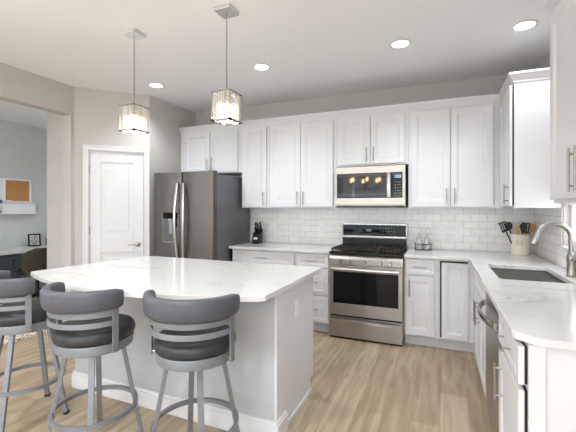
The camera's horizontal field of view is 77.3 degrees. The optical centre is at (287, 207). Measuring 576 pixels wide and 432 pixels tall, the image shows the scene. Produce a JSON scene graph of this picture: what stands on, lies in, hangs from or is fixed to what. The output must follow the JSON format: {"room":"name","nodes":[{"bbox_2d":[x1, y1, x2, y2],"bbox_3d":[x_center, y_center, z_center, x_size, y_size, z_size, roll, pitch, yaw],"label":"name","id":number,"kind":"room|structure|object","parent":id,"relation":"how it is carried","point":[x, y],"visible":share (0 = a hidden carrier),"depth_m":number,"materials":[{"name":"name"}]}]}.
{"room":"kitchen","nodes":[
{"label":"kitchen","id":0,"kind":"room"},
{"bbox_2d":[0,111,62,277],"bbox_3d":[-4.131,-0.010,3.970,2.540,2.820,5.300,0,0,23],"label":"wall","id":1,"kind":"structure","parent":0,"point":[23,148],"depth_m":5.91,"materials":[{"name":"paint"}]},
{"bbox_2d":[0,178,35,213],"bbox_3d":[-4.544,-0.193,5.815,0.100,0.585,0.860,0,0,23],"label":"wall organizer","id":2,"kind":"object","parent":1,"relation":"attached to","point":[19,191],"visible":1,"depth_m":5.96,"materials":[{"name":"white plastic"}]},
{"bbox_2d":[0,202,35,213],"bbox_3d":[-4.544,0.005,5.815,0.100,0.190,0.860,0,0,23],"label":"shelf","id":3,"kind":"object","parent":2,"relation":"attached to","point":[5,207],"depth_m":5.93,"materials":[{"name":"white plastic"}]},
{"bbox_2d":[39,281,46,287],"bbox_3d":[-5.188,1.335,4.405,0.014,0.130,5.080,0,0,23],"label":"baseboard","id":4,"kind":"structure","parent":1,"relation":"attached to","point":[41,284],"depth_m":6.36,"materials":[{"name":"white wood"}]},
{"bbox_2d":[0,62,73,321],"bbox_3d":[-4.027,-0.010,0.786,0.130,2.820,7.515,0,0,23],"label":"wall","id":5,"kind":"structure","parent":0,"point":[17,86],"depth_m":4.05,"materials":[{"name":"paint"}]},
{"bbox_2d":[74,87,148,314],"bbox_3d":[-2.148,-0.010,4.432,0.820,2.820,0.120,0,0,-22],"label":"wall","id":6,"kind":"structure","parent":0,"point":[96,112],"depth_m":4.29,"materials":[{"name":"paint"}]},
{"bbox_2d":[89,151,142,262],"bbox_3d":[-2.087,0.354,4.387,0.601,2.068,0.102,0,0,-22],"label":"door","id":7,"kind":"structure","parent":6,"relation":"in","point":[116,179],"depth_m":4.40,"materials":[{"name":"white wood"}]},
{"bbox_2d":[83,144,148,263],"bbox_3d":[-2.098,0.326,4.429,0.732,2.148,0.122,0,0,-22],"label":"trim","id":8,"kind":"structure","parent":6,"relation":"attached to","point":[86,148],"depth_m":4.28,"materials":[{"name":"white wood"}]},
{"bbox_2d":[143,95,194,255],"bbox_3d":[-1.621,-0.010,4.980,0.120,2.820,0.925,0,0,23],"label":"wall","id":9,"kind":"structure","parent":0,"point":[165,118],"depth_m":4.75,"materials":[{"name":"paint"}]},
{"bbox_2d":[0,287,492,431],"bbox_3d":[-2.579,1.430,1.154,7.750,0.060,9.320,0,0,23],"label":"floor","id":10,"kind":"structure","parent":0,"point":[357,386],"depth_m":2.69,"materials":[{"name":"brown wood"}]},
{"bbox_2d":[0,244,46,303],"bbox_3d":[-4.459,1.025,5.340,0.620,0.750,2.770,0,0,23],"label":"desk","id":11,"kind":"object","parent":10,"relation":"on","point":[5,253],"visible":0.23,"depth_m":5.42,"materials":[{"name":"white wood"}]},
{"bbox_2d":[28,234,40,246],"bbox_3d":[-4.323,0.546,6.127,0.092,0.216,0.180,0,0,43],"label":"picture frame","id":12,"kind":"object","parent":11,"relation":"on","point":[33,239],"visible":1,"depth_m":6.11,"materials":[{"name":"black wood"}]},
{"bbox_2d":[30,235,38,244],"bbox_3d":[-4.304,0.543,6.110,0.006,0.166,0.136,-9,-6,43],"label":"photo","id":13,"kind":"object","parent":12,"relation":"attached to","point":[34,239],"depth_m":6.11},
{"bbox_2d":[3,320,62,344],"bbox_3d":[-3.827,1.394,3.597,1.650,0.012,2.450,0,0,23],"label":"patterned rug","id":14,"kind":"object","parent":10,"relation":"on","point":[20,336],"visible":0.02,"depth_m":3.89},
{"bbox_2d":[0,270,69,431],"bbox_3d":[-1.775,0.917,2.413,0.517,0.969,0.494,0,0,39],"label":"bar stool","id":15,"kind":"object","parent":10,"relation":"on","point":[25,315],"visible":0.86,"depth_m":2.25,"materials":[{"name":"metal"}]},
{"bbox_2d":[0,299,47,326],"bbox_3d":[-1.765,0.696,2.428,0.428,0.080,0.428,0,0,37],"label":"seat cushion","id":16,"kind":"object","parent":15,"relation":"on","point":[35,317],"depth_m":2.27,"materials":[{"name":"grey leather"}]},
{"bbox_2d":[40,282,143,431],"bbox_3d":[-1.124,0.917,2.069,0.518,0.969,0.494,0,0,23],"label":"bar stool","id":17,"kind":"object","parent":10,"relation":"on","point":[85,335],"visible":1,"depth_m":1.91,"materials":[{"name":"metal"}]},
{"bbox_2d":[51,313,134,347],"bbox_3d":[-1.117,0.696,2.086,0.428,0.080,0.428,0,0,23],"label":"seat cushion","id":18,"kind":"object","parent":17,"relation":"on","point":[106,337],"depth_m":1.94,"materials":[{"name":"grey leather"}]},
{"bbox_2d":[142,290,239,431],"bbox_3d":[-0.494,0.917,1.909,0.510,0.969,0.494,0,0,23],"label":"bar stool","id":19,"kind":"object","parent":10,"relation":"on","point":[192,339],"visible":1,"depth_m":1.75,"materials":[{"name":"metal"}]},
{"bbox_2d":[153,321,235,360],"bbox_3d":[-0.494,0.696,1.929,0.428,0.080,0.428,0,0,11],"label":"seat cushion","id":20,"kind":"object","parent":19,"relation":"on","point":[215,349],"depth_m":1.77,"materials":[{"name":"grey leather"}]},
{"bbox_2d":[72,276,312,431],"bbox_3d":[-0.723,0.951,2.833,1.774,0.898,0.788,0,0,23],"label":"kitchen island","id":21,"kind":"object","parent":10,"relation":"on","point":[271,371],"visible":0.38,"depth_m":2.35,"materials":[{"name":"grey paint"}]},
{"bbox_2d":[31,256,321,301],"bbox_3d":[-0.859,0.485,2.660,1.928,0.030,1.238,0,0,23],"label":"island countertop","id":22,"kind":"structure","parent":21,"relation":"on","point":[173,278],"depth_m":2.47,"materials":[{"name":"white stone"}]},
{"bbox_2d":[295,299,298,317],"bbox_3d":[0.064,0.690,2.480,0.008,0.116,0.072,0,0,23],"label":"wall outlet","id":23,"kind":"object","parent":21,"relation":"attached to","point":[297,300],"visible":1,"depth_m":2.47,"materials":[{"name":"white plastic"}]},
{"bbox_2d":[154,170,249,260],"bbox_3d":[-1.122,0.477,4.701,0.900,1.845,0.932,0,0,23],"label":"refrigerator","id":24,"kind":"object","parent":10,"relation":"on","point":[198,214],"visible":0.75,"depth_m":4.35,"materials":[{"name":"silver metal"}]},
{"bbox_2d":[232,249,295,265],"bbox_3d":[-0.206,0.951,4.548,0.850,0.898,0.616,0,0,23],"label":"base cabinet","id":25,"kind":"object","parent":10,"relation":"on","point":[238,255],"visible":0.2,"depth_m":4.29,"materials":[{"name":"white wood"}]},
{"bbox_2d":[229,242,339,253],"bbox_3d":[-0.024,0.485,4.473,1.286,0.030,0.599,0,0,23],"label":"countertop","id":26,"kind":"structure","parent":25,"relation":"on","point":[310,248],"depth_m":4.34,"materials":[{"name":"white stone"}]},
{"bbox_2d":[252,229,262,243],"bbox_3d":[-0.408,0.376,4.780,0.100,0.189,0.129,0,0,23],"label":"knife block","id":27,"kind":"object","parent":26,"relation":"on","point":[257,236],"visible":1,"depth_m":4.75,"materials":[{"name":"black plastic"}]},
{"bbox_2d":[296,252,329,332],"bbox_3d":[0.379,0.951,4.301,0.415,0.898,0.616,0,0,23],"label":"base cabinet","id":28,"kind":"object","parent":10,"relation":"on","point":[321,280],"visible":0.53,"depth_m":4.03,"materials":[{"name":"white wood"}]},
{"bbox_2d":[329,223,407,346],"bbox_3d":[0.904,0.794,4.008,0.768,1.212,0.682,0,0,23],"label":"gas range","id":29,"kind":"object","parent":10,"relation":"on","point":[367,269],"visible":0.99,"depth_m":3.78,"materials":[{"name":"metal"}]},
{"bbox_2d":[329,247,406,256],"bbox_3d":[0.908,0.482,4.018,0.768,0.025,0.540,0,0,23],"label":"cooktop","id":30,"kind":"object","parent":29,"relation":"in","point":[352,252],"depth_m":3.83,"materials":[{"name":"black metal"}]},
{"bbox_2d":[404,257,438,347],"bbox_3d":[1.438,0.951,3.854,0.323,0.898,0.616,0,0,23],"label":"base cabinet","id":31,"kind":"object","parent":10,"relation":"on","point":[421,275],"visible":0.93,"depth_m":3.62,"materials":[{"name":"white wood"}]},
{"bbox_2d":[439,259,474,352],"bbox_3d":[2.015,0.951,3.632,0.908,0.898,0.576,0,0,23],"label":"base cabinet","id":32,"kind":"object","parent":10,"relation":"on","point":[456,277],"visible":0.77,"depth_m":3.50,"materials":[{"name":"white wood"}]},
{"bbox_2d":[404,248,575,350],"bbox_3d":[1.415,0.485,2.635,1.224,0.030,2.866,0,0,23],"label":"countertop","id":33,"kind":"structure","parent":32,"relation":"on","point":[542,314],"depth_m":1.91,"materials":[{"name":"white stone"}]},
{"bbox_2d":[415,243,431,249],"bbox_3d":[1.511,0.425,4.029,0.204,0.084,0.083,0,0,23],"label":"wire caddy","id":34,"kind":"object","parent":33,"relation":"on","point":[415,243],"visible":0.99,"depth_m":4.01,"materials":[{"name":"black metal"}]},
{"bbox_2d":[416,228,421,248],"bbox_3d":[1.474,0.340,4.045,0.066,0.239,0.066,0,0,23],"label":"glass cruet","id":35,"kind":"object","parent":34,"relation":"in","point":[419,239],"visible":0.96,"depth_m":4.03,"materials":[{"name":"glass"}]},
{"bbox_2d":[424,228,429,249],"bbox_3d":[1.549,0.340,4.013,0.066,0.239,0.066,0,0,23],"label":"glass cruet","id":36,"kind":"object","parent":34,"relation":"in","point":[426,240],"visible":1,"depth_m":3.99,"materials":[{"name":"glass"}]},
{"bbox_2d":[510,233,530,254],"bbox_3d":[2.361,0.367,3.660,0.174,0.205,0.174,0,0,23],"label":"utensil crock","id":37,"kind":"object","parent":33,"relation":"on","point":[520,245],"visible":0.98,"depth_m":3.59,"materials":[{"name":"beige ceramic"}]},
{"bbox_2d":[498,221,511,243],"bbox_3d":[2.243,0.295,3.679,0.176,0.327,0.012,0,0,17],"label":"spatula","id":38,"kind":"object","parent":37,"relation":"in","point":[504,230],"visible":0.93,"depth_m":3.69,"materials":[{"name":"black plastic"}]},
{"bbox_2d":[505,222,512,233],"bbox_3d":[2.303,0.300,3.722,0.112,0.314,0.024,0,0,40],"label":"ladle","id":39,"kind":"object","parent":37,"relation":"in","point":[509,224],"visible":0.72,"depth_m":3.72,"materials":[{"name":"black plastic"}]},
{"bbox_2d":[515,226,520,233],"bbox_3d":[2.311,0.317,3.620,0.059,0.280,0.012,0,0,-6],"label":"spoon","id":40,"kind":"object","parent":37,"relation":"in","point":[517,229],"visible":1,"depth_m":3.62,"materials":[{"name":"brown wood"}]},
{"bbox_2d":[521,222,530,234],"bbox_3d":[2.389,0.300,3.616,0.012,0.312,0.083,0,0,-44],"label":"spatula","id":41,"kind":"object","parent":37,"relation":"in","point":[523,230],"visible":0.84,"depth_m":3.62,"materials":[{"name":"black plastic"}]},
{"bbox_2d":[529,223,535,233],"bbox_3d":[2.440,0.306,3.637,0.104,0.303,0.012,0,0,23],"label":"spoon","id":42,"kind":"object","parent":37,"relation":"in","point":[532,227],"visible":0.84,"depth_m":3.63,"materials":[{"name":"brown wood"}]},
{"bbox_2d":[491,268,564,282],"bbox_3d":[1.728,0.600,2.627,0.440,0.197,0.715,0,0,23],"label":"sink","id":43,"kind":"object","parent":33,"relation":"in","point":[502,273],"visible":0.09,"depth_m":2.72,"materials":[{"name":"metal"}]},
{"bbox_2d":[529,222,575,276],"bbox_3d":[1.856,0.283,2.518,0.277,0.374,0.099,0,0,23],"label":"kitchen faucet","id":44,"kind":"object","parent":33,"relation":"on","point":[571,256],"visible":1,"depth_m":2.49,"materials":[{"name":"silver metal"}]},
{"bbox_2d":[473,270,485,398],"bbox_3d":[1.802,0.951,2.805,0.658,0.898,1.158,0,0,23],"label":"base cabinet","id":45,"kind":"object","parent":10,"relation":"on","point":[479,290],"visible":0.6,"depth_m":2.72,"materials":[{"name":"white wood"}]},
{"bbox_2d":[477,291,498,431],"bbox_3d":[1.432,0.954,2.001,0.674,0.893,0.596,0,0,23],"label":"dishwasher","id":46,"kind":"object","parent":10,"relation":"on","point":[491,319],"visible":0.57,"depth_m":2.07,"materials":[{"name":"silver metal"}]},
{"bbox_2d":[493,315,527,431],"bbox_3d":[1.236,0.951,1.474,0.666,0.898,0.516,0,0,23],"label":"base cabinet","id":47,"kind":"object","parent":10,"relation":"on","point":[513,353],"visible":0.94,"depth_m":1.51,"materials":[{"name":"white wood"}]},
{"bbox_2d":[528,343,575,431],"bbox_3d":[1.162,0.951,1.211,0.599,0.898,0.023,0,0,23],"label":"end panel","id":48,"kind":"object","parent":10,"relation":"on","point":[551,371],"visible":1,"depth_m":1.30,"materials":[{"name":"white wood"}]},
{"bbox_3d":[-3.628,1.394,5.483,0.750,0.012,1.120,0,0,23],"label":"patterned rug","id":49,"kind":"object","parent":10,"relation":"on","visible":0},
{"bbox_2d":[9,248,46,297],"bbox_3d":[-3.733,0.980,5.369,0.634,0.815,0.614,0,0,40],"label":"office chair","id":50,"kind":"object","parent":49,"relation":"on","point":[35,259],"visible":0.47,"depth_m":5.13,"materials":[{"name":"green"}]},
{"bbox_2d":[0,0,551,128],"bbox_3d":[-2.579,-1.450,1.154,7.750,0.060,9.320,0,0,23],"label":"ceiling","id":51,"kind":"structure","parent":0,"point":[311,48],"depth_m":3.13,"materials":[{"name":"paint"}]},
{"bbox_2d":[119,28,148,134],"bbox_3d":[-1.245,-1.016,2.914,0.160,0.808,0.160,0,0,23],"label":"pendant light","id":52,"kind":"object","parent":51,"relation":"hanging from","point":[133,117],"visible":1,"depth_m":2.87,"materials":[{"name":"glass"}]},
{"bbox_2d":[148,82,164,87],"bbox_3d":[-1.522,-1.415,4.160,0.184,0.007,0.184,0,0,23],"label":"recessed light","id":53,"kind":"object","parent":51,"relation":"in","point":[152,84],"visible":1,"depth_m":4.15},
{"bbox_2d":[211,3,241,125],"bbox_3d":[-0.439,-1.016,2.573,0.160,0.808,0.160,0,0,23],"label":"pendant light","id":54,"kind":"object","parent":51,"relation":"hanging from","point":[226,105],"visible":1,"depth_m":2.52,"materials":[{"name":"clear glass"}]},
{"bbox_2d":[252,63,269,70],"bbox_3d":[-0.268,-1.415,3.619,0.184,0.007,0.184,0,0,23],"label":"recessed light","id":55,"kind":"object","parent":51,"relation":"in","point":[259,66],"visible":1,"depth_m":3.60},
{"bbox_2d":[389,39,411,48],"bbox_3d":[0.970,-1.415,3.107,0.184,0.007,0.184,0,0,23],"label":"recessed light","id":56,"kind":"object","parent":51,"relation":"in","point":[399,43],"visible":1,"depth_m":3.10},
{"bbox_2d":[511,19,538,31],"bbox_3d":[1.837,-1.415,2.796,0.184,0.007,0.184,0,0,23],"label":"recessed light","id":57,"kind":"object","parent":51,"relation":"in","point":[523,25],"visible":1,"depth_m":2.79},
{"bbox_2d":[195,74,532,253],"bbox_3d":[0.605,-0.010,4.608,4.510,2.820,0.120,0,0,23],"label":"wall","id":58,"kind":"structure","parent":0,"point":[490,84],"depth_m":4.36,"materials":[{"name":"paint"}]},
{"bbox_2d":[181,128,241,175],"bbox_3d":[-1.005,-0.760,5.008,0.986,0.590,0.392,0,0,23],"label":"upper cabinet","id":59,"kind":"object","parent":58,"relation":"attached to","point":[220,151],"visible":0.86,"depth_m":4.84,"materials":[{"name":"white wood"}]},
{"bbox_2d":[242,125,268,207],"bbox_3d":[-0.368,-0.527,4.739,0.393,1.055,0.392,0,0,23],"label":"upper cabinet","id":60,"kind":"object","parent":58,"relation":"attached to","point":[255,140],"visible":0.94,"depth_m":4.60,"materials":[{"name":"white wood"}]},
{"bbox_2d":[268,222,275,230],"bbox_3d":[-0.215,0.255,4.876,0.118,0.116,0.007,0,0,23],"label":"wall switch","id":61,"kind":"object","parent":58,"relation":"attached to","point":[271,226],"visible":1,"depth_m":4.88,"materials":[{"name":"white plastic"}]},
{"bbox_2d":[269,119,342,207],"bbox_3d":[0.215,-0.527,4.493,0.868,1.055,0.392,0,0,23],"label":"upper cabinet","id":62,"kind":"object","parent":58,"relation":"attached to","point":[302,155],"visible":1,"depth_m":4.34,"materials":[{"name":"white wood"}]},
{"bbox_2d":[319,225,323,233],"bbox_3d":[0.429,0.270,4.603,0.072,0.116,0.008,0,0,23],"label":"wall outlet","id":63,"kind":"object","parent":58,"relation":"attached to","point":[321,227],"visible":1,"depth_m":4.60,"materials":[{"name":"white plastic"}]},
{"bbox_2d":[336,112,407,167],"bbox_3d":[0.984,-0.765,4.169,0.798,0.580,0.392,0,0,23],"label":"upper cabinet","id":64,"kind":"object","parent":58,"relation":"attached to","point":[380,139],"visible":0.95,"depth_m":4.02,"materials":[{"name":"white wood"}]},
{"bbox_2d":[335,165,407,206],"bbox_3d":[0.962,-0.236,4.130,0.764,0.447,0.471,0,0,23],"label":"microwave","id":65,"kind":"object","parent":64,"relation":"attached to","point":[366,186],"visible":0.97,"depth_m":3.96,"materials":[{"name":"metal"}]},
{"bbox_2d":[250,208,562,266],"bbox_3d":[0.753,0.235,3.970,3.500,0.470,0.940,0,0,23],"label":"backsplash","id":66,"kind":"structure","parent":58,"relation":"attached to","point":[481,231],"depth_m":4.09,"materials":[{"name":"tile"}]},
{"bbox_2d":[561,246,575,252],"bbox_3d":[2.035,0.310,2.484,0.062,0.029,0.760,0,0,23],"label":"trim","id":67,"kind":"structure","parent":66,"relation":"attached to","point":[565,248],"depth_m":2.74,"materials":[{"name":"white"}]},
{"bbox_2d":[438,228,444,237],"bbox_3d":[1.733,0.280,4.053,0.072,0.116,0.008,0,0,23],"label":"wall outlet","id":68,"kind":"object","parent":58,"relation":"attached to","point":[441,231],"visible":1,"depth_m":4.05,"materials":[{"name":"white plastic"}]},
{"bbox_2d":[408,102,502,207],"bbox_3d":[1.760,-0.527,3.841,0.883,1.055,0.392,0,0,23],"label":"upper cabinet","id":69,"kind":"object","parent":58,"relation":"attached to","point":[454,152],"visible":0.97,"depth_m":3.69,"materials":[{"name":"white wood"}]},
{"bbox_2d":[455,228,461,238],"bbox_3d":[1.889,0.280,3.986,0.072,0.116,0.008,0,0,23],"label":"wall outlet","id":70,"kind":"object","parent":58,"relation":"attached to","point":[458,231],"visible":1,"depth_m":3.98,"materials":[{"name":"white plastic"}]},
{"bbox_2d":[535,49,569,268],"bbox_3d":[0.846,-0.010,-0.455,0.128,2.820,9.020,0,0,23],"label":"wall","id":71,"kind":"structure","parent":0,"point":[545,62],"depth_m":2.84,"materials":[{"name":"paint"}]},
{"bbox_2d":[500,79,561,207],"bbox_3d":[2.183,-0.527,3.376,0.402,1.055,0.916,0,0,23],"label":"upper cabinet","id":72,"kind":"object","parent":71,"relation":"attached to","point":[525,106],"visible":0.91,"depth_m":2.97,"materials":[{"name":"white wood"}]},
{"bbox_2d":[179,67,549,133],"bbox_3d":[0.332,-1.083,3.959,4.269,0.080,0.636,0,0,23],"label":"trim","id":73,"kind":"structure","parent":72,"relation":"attached to","point":[542,73],"depth_m":3.93,"materials":[{"name":"white wood"}]},
{"bbox_2d":[550,0,575,202],"bbox_3d":[1.282,-0.540,1.228,0.392,1.030,1.458,0,0,23],"label":"upper cabinet","id":74,"kind":"object","parent":71,"relation":"attached to","point":[563,19],"visible":1,"depth_m":1.77,"materials":[{"name":"white wood"}]},
{"bbox_2d":[543,0,559,13],"bbox_3d":[1.300,-1.083,1.243,0.372,0.080,1.502,0,0,23],"label":"trim","id":75,"kind":"structure","parent":74,"relation":"attached to","point":[549,6],"depth_m":1.93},
{"bbox_2d":[570,205,575,246],"bbox_3d":[2.091,-0.225,2.471,0.050,1.050,0.740,0,0,23],"label":"window","id":76,"kind":"structure","parent":71,"relation":"in","point":[572,207],"depth_m":2.77,"materials":[{"name":"clear glass"}]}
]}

